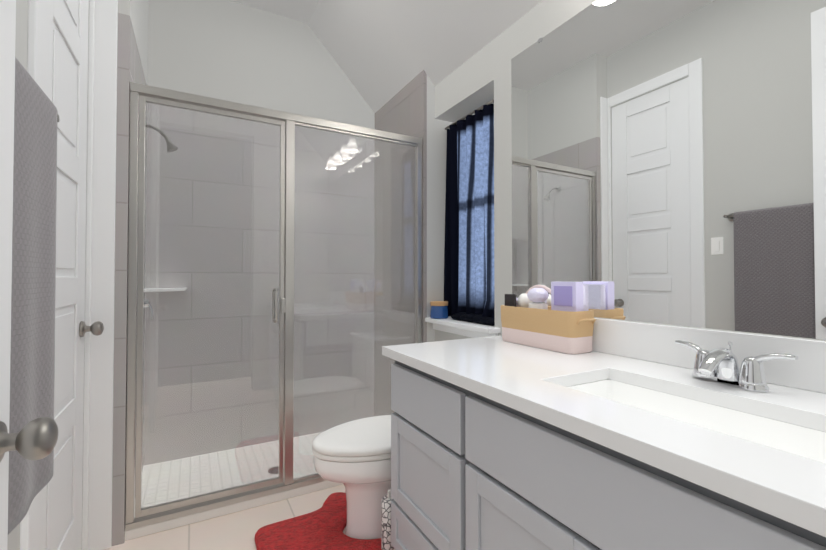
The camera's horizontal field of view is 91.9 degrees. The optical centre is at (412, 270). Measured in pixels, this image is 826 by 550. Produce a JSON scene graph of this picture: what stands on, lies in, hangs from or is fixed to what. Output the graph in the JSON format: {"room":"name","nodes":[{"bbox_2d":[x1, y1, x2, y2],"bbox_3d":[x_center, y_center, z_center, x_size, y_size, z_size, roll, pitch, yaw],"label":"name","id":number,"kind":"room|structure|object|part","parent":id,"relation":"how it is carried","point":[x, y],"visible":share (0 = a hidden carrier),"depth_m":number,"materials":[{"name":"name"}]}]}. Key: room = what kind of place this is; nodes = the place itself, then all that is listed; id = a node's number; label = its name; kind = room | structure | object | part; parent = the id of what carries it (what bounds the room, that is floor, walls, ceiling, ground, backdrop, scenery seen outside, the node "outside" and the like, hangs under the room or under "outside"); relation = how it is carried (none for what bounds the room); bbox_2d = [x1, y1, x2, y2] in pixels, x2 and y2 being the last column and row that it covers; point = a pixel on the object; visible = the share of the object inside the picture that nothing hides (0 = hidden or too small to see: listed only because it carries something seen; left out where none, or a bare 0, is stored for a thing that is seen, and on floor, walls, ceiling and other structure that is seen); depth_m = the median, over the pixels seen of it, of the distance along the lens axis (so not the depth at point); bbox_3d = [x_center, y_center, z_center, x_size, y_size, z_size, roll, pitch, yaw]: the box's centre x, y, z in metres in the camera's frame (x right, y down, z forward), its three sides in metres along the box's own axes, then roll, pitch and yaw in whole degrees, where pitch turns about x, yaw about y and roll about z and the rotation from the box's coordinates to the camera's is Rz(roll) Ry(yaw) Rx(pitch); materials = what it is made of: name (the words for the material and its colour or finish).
{"room":"bathroom","nodes":[
{"label":"bathroom","id":0,"kind":"room"},
{"bbox_2d":[7,0,88,549],"bbox_3d":[-0.967,-0.422,0.512,0.410,3.200,2.520,0,-1,-29],"label":"wall","id":1,"kind":"structure","parent":0,"point":[21,47],"depth_m":1.05,"materials":[{"name":"grey paint"}]},
{"bbox_2d":[8,57,59,534],"bbox_3d":[-0.802,0.034,0.755,0.117,0.876,0.502,0,-1,-29],"label":"towel","id":2,"kind":"object","parent":1,"relation":"attached to","point":[32,354],"visible":0.6,"depth_m":0.80,"materials":[{"name":"grey fabric"}]},
{"bbox_2d":[20,0,117,549],"bbox_3d":[-1.176,-0.153,1.414,0.096,2.690,0.730,0,-1,-29],"label":"trim","id":3,"kind":"structure","parent":1,"relation":"attached to","point":[99,302],"depth_m":1.72,"materials":[{"name":"white paint"}]},
{"bbox_2d":[38,0,103,549],"bbox_3d":[-1.209,-0.114,1.424,0.100,2.588,0.600,0,-1,-29],"label":"closet door","id":4,"kind":"structure","parent":1,"relation":"in","point":[60,492],"depth_m":1.46,"materials":[{"name":"white paint"}]},
{"bbox_2d":[111,29,117,545],"bbox_3d":[-1.792,-0.397,2.112,0.506,3.200,1.080,0,-1,-29],"label":"wall","id":5,"kind":"structure","parent":0,"point":[114,284],"depth_m":1.75,"materials":[{"name":"grey paint"}]},
{"bbox_2d":[112,13,146,545],"bbox_3d":[-1.478,0.031,2.106,0.044,2.344,0.781,0,-1,-29],"label":"wall tile","id":6,"kind":"structure","parent":5,"relation":"attached to","point":[129,67],"depth_m":1.77,"materials":[{"name":"grey tile"}]},
{"bbox_2d":[137,289,153,319],"bbox_3d":[-1.432,0.176,2.141,0.071,0.176,0.170,0,-1,-29],"label":"shower valve","id":7,"kind":"object","parent":6,"relation":"attached to","point":[149,307],"visible":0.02,"depth_m":2.14,"materials":[{"name":"silver metal"}]},
{"bbox_2d":[145,124,177,151],"bbox_3d":[-1.386,-0.733,2.181,0.177,0.153,0.058,0,-1,-29],"label":"shower head","id":8,"kind":"object","parent":6,"relation":"attached to","point":[172,145],"depth_m":2.19},
{"bbox_2d":[118,0,147,84],"bbox_3d":[-1.491,-1.569,2.154,0.044,0.856,0.830,0,-1,-29],"label":"wall","id":9,"kind":"structure","parent":0,"point":[136,11],"depth_m":2.14,"materials":[{"name":"grey paint"}]},
{"bbox_2d":[104,484,345,549],"bbox_3d":[-0.239,1.221,1.332,2.700,0.060,3.900,0,-1,-29],"label":"floor","id":10,"kind":"structure","parent":0,"point":[238,530],"depth_m":1.85,"materials":[{"name":"tile"}]},
{"bbox_2d":[141,432,321,507],"bbox_3d":[-0.811,1.199,2.504,1.527,0.021,0.695,0,-1,-29],"label":"shower floor","id":11,"kind":"structure","parent":10,"relation":"on","point":[257,463],"depth_m":2.38,"materials":[{"name":"tile"}]},
{"bbox_2d":[125,480,342,540],"bbox_3d":[-0.625,1.181,2.166,1.527,0.045,0.068,0,-1,-29],"label":"curb","id":12,"kind":"object","parent":10,"relation":"on","point":[192,518],"visible":0.38,"depth_m":1.96,"materials":[{"name":"white"}]},
{"bbox_2d":[125,82,421,530],"bbox_3d":[-0.619,0.155,2.172,1.525,2.007,0.103,0,-1,-29],"label":"shower enclosure","id":13,"kind":"object","parent":12,"relation":"on","point":[137,515],"visible":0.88,"depth_m":2.05,"materials":[{"name":"clear glass"}]},
{"bbox_3d":[-0.973,0.157,1.978,0.607,1.880,0.006,0,-1,-29],"label":"door","id":14,"kind":"part","parent":13,"relation":"part of","materials":[{"name":"clear glass"}]},
{"bbox_2d":[255,492,381,549],"bbox_3d":[-0.386,1.175,1.736,0.521,0.040,0.684,0,-1,-29],"label":"rug","id":15,"kind":"object","parent":10,"relation":"on","point":[323,527],"visible":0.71,"depth_m":1.76,"materials":[{"name":"red fabric"}]},
{"bbox_2d":[381,489,394,549],"bbox_3d":[-0.099,1.032,1.658,0.064,0.241,0.064,0,-1,-29],"label":"trash can","id":16,"kind":"object","parent":15,"relation":"on","point":[386,500],"visible":0.71,"depth_m":1.63,"materials":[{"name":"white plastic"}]},
{"bbox_2d":[312,415,390,538],"bbox_3d":[-0.044,0.823,1.942,0.891,0.752,0.470,0,-1,-29],"label":"toilet","id":17,"kind":"object","parent":10,"relation":"on","point":[354,457],"visible":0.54,"depth_m":1.75,"materials":[{"name":"white ceramic"}]},
{"bbox_2d":[391,362,825,549],"bbox_3d":[0.542,0.759,1.120,0.656,0.855,1.436,0,-1,-29],"label":"bathroom vanity","id":18,"kind":"object","parent":10,"relation":"on","point":[469,472],"depth_m":0.95,"materials":[{"name":"grey wood"}]},
{"bbox_2d":[382,335,825,541],"bbox_3d":[0.522,0.315,1.143,0.676,0.035,1.460,0,-1,-29],"label":"countertop","id":19,"kind":"structure","parent":18,"relation":"on","point":[786,484],"depth_m":0.86,"materials":[{"name":"white stone"}]},
{"bbox_2d":[500,281,595,353],"bbox_3d":[0.533,0.173,1.633,0.137,0.262,0.453,0,-1,-29],"label":"basket","id":20,"kind":"object","parent":19,"relation":"on","point":[564,322],"visible":1,"depth_m":1.53,"materials":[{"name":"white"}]},
{"bbox_2d":[570,374,825,457],"bbox_3d":[0.617,0.401,0.910,0.315,0.168,0.599,0,-1,-29],"label":"sink","id":21,"kind":"object","parent":19,"relation":"in","point":[810,437],"depth_m":0.97,"materials":[{"name":"white ceramic"}]},
{"bbox_2d":[675,340,797,391],"bbox_3d":[0.786,0.241,1.026,0.151,0.109,0.266,0,-1,-29],"label":"faucet","id":22,"kind":"object","parent":19,"relation":"on","point":[720,365],"visible":1,"depth_m":1.00,"materials":[{"name":"silver metal"}]},
{"bbox_2d":[148,0,374,128],"bbox_3d":[-0.983,-1.535,2.861,1.527,0.900,0.020,0,-1,-29],"label":"wall","id":23,"kind":"structure","parent":0,"point":[229,50],"depth_m":2.76,"materials":[{"name":"grey paint"}]},
{"bbox_2d":[231,0,542,113],"bbox_3d":[-0.267,-1.656,1.533,2.600,0.900,3.600,0,-1,-29],"label":"ceiling","id":24,"kind":"structure","parent":0,"point":[382,52],"depth_m":2.51,"materials":[{"name":"white paint"}]},
{"bbox_2d":[427,75,451,341],"bbox_3d":[0.046,-0.381,3.123,0.500,3.200,1.080,0,-1,-29],"label":"wall","id":25,"kind":"structure","parent":0,"point":[436,158],"depth_m":2.56,"materials":[{"name":"grey paint"}]},
{"bbox_2d":[374,70,426,415],"bbox_3d":[-0.111,-0.035,2.860,0.023,2.500,0.781,0,-1,-29],"label":"wall tile","id":26,"kind":"structure","parent":25,"relation":"attached to","point":[402,111],"depth_m":2.83,"materials":[{"name":"grey tile"}]},
{"bbox_2d":[435,0,825,340],"bbox_3d":[0.939,-0.406,1.560,0.440,3.200,2.520,0,-1,-29],"label":"wall","id":27,"kind":"structure","parent":0,"point":[480,78],"depth_m":2.01,"materials":[{"name":"grey paint"}]},
{"bbox_2d":[425,316,500,337],"bbox_3d":[0.371,0.329,2.318,0.335,0.075,0.621,0,-1,-29],"label":"window sill","id":28,"kind":"structure","parent":27,"relation":"in","point":[449,324],"depth_m":2.21,"materials":[{"name":"white paint"}]},
{"bbox_2d":[430,301,448,318],"bbox_3d":[0.164,0.242,2.487,0.116,0.102,0.116,0,-1,-29],"label":"candle jar","id":29,"kind":"object","parent":28,"relation":"on","point":[438,309],"visible":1,"depth_m":2.44,"materials":[{"name":"blue glass"}]},
{"bbox_2d":[445,99,493,129],"bbox_3d":[0.353,-0.933,2.355,0.016,0.016,0.575,0,-1,-29],"label":"curtain rod","id":30,"kind":"object","parent":27,"relation":"attached to","point":[470,113],"visible":0.66,"depth_m":2.37,"materials":[{"name":"grey metal"}]},
{"bbox_2d":[444,100,494,325],"bbox_3d":[0.329,-0.316,2.324,0.135,1.226,0.575,0,-1,-29],"label":"curtain","id":31,"kind":"object","parent":30,"relation":"hanging from","point":[469,291],"visible":0.79,"depth_m":2.35,"materials":[{"name":"black fabric"}]},
{"bbox_2d":[511,0,825,339],"bbox_3d":[0.823,-0.435,1.302,0.009,1.214,1.430,0,-1,-29],"label":"mirror","id":32,"kind":"object","parent":27,"relation":"attached to","point":[668,161],"visible":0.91,"depth_m":1.26,"materials":[{"name":"clear glass"}]},
{"bbox_2d":[592,318,825,393],"bbox_3d":[0.810,0.238,1.303,0.018,0.124,1.460,0,-1,-29],"label":"backsplash","id":33,"kind":"structure","parent":27,"relation":"attached to","point":[652,342],"depth_m":1.17,"materials":[{"name":"white stone"}]},
{"bbox_3d":[0.456,-0.427,0.199,2.600,3.200,0.120,0,-1,-29],"label":"wall","id":34,"kind":"structure","parent":0,"visible":0},
{"bbox_2d":[0,0,57,549],"bbox_3d":[-0.426,-0.136,0.267,0.108,2.600,0.810,0,-1,-26],"label":"entry door","id":35,"kind":"structure","parent":34,"relation":"in","point":[35,439],"depth_m":0.60,"materials":[{"name":"white paint"}]},
{"bbox_3d":[-1.067,-0.384,2.967,2.600,3.200,0.280,0,-1,-29],"label":"wall","id":36,"kind":"structure","parent":0,"visible":0},
{"bbox_2d":[144,287,186,291],"bbox_3d":[-1.497,0.113,2.414,0.220,0.020,0.220,0,-1,-29],"label":"shower shelf","id":37,"kind":"object","parent":36,"relation":"attached to","point":[167,289],"depth_m":2.35,"materials":[{"name":"white ceramic"}]},
{"bbox_2d":[144,103,374,464],"bbox_3d":[-0.983,0.064,2.835,1.527,2.300,0.020,0,-1,-29],"label":"wall tile","id":38,"kind":"structure","parent":36,"relation":"attached to","point":[259,277],"depth_m":2.73,"materials":[{"name":"grey tile"}]}
]}

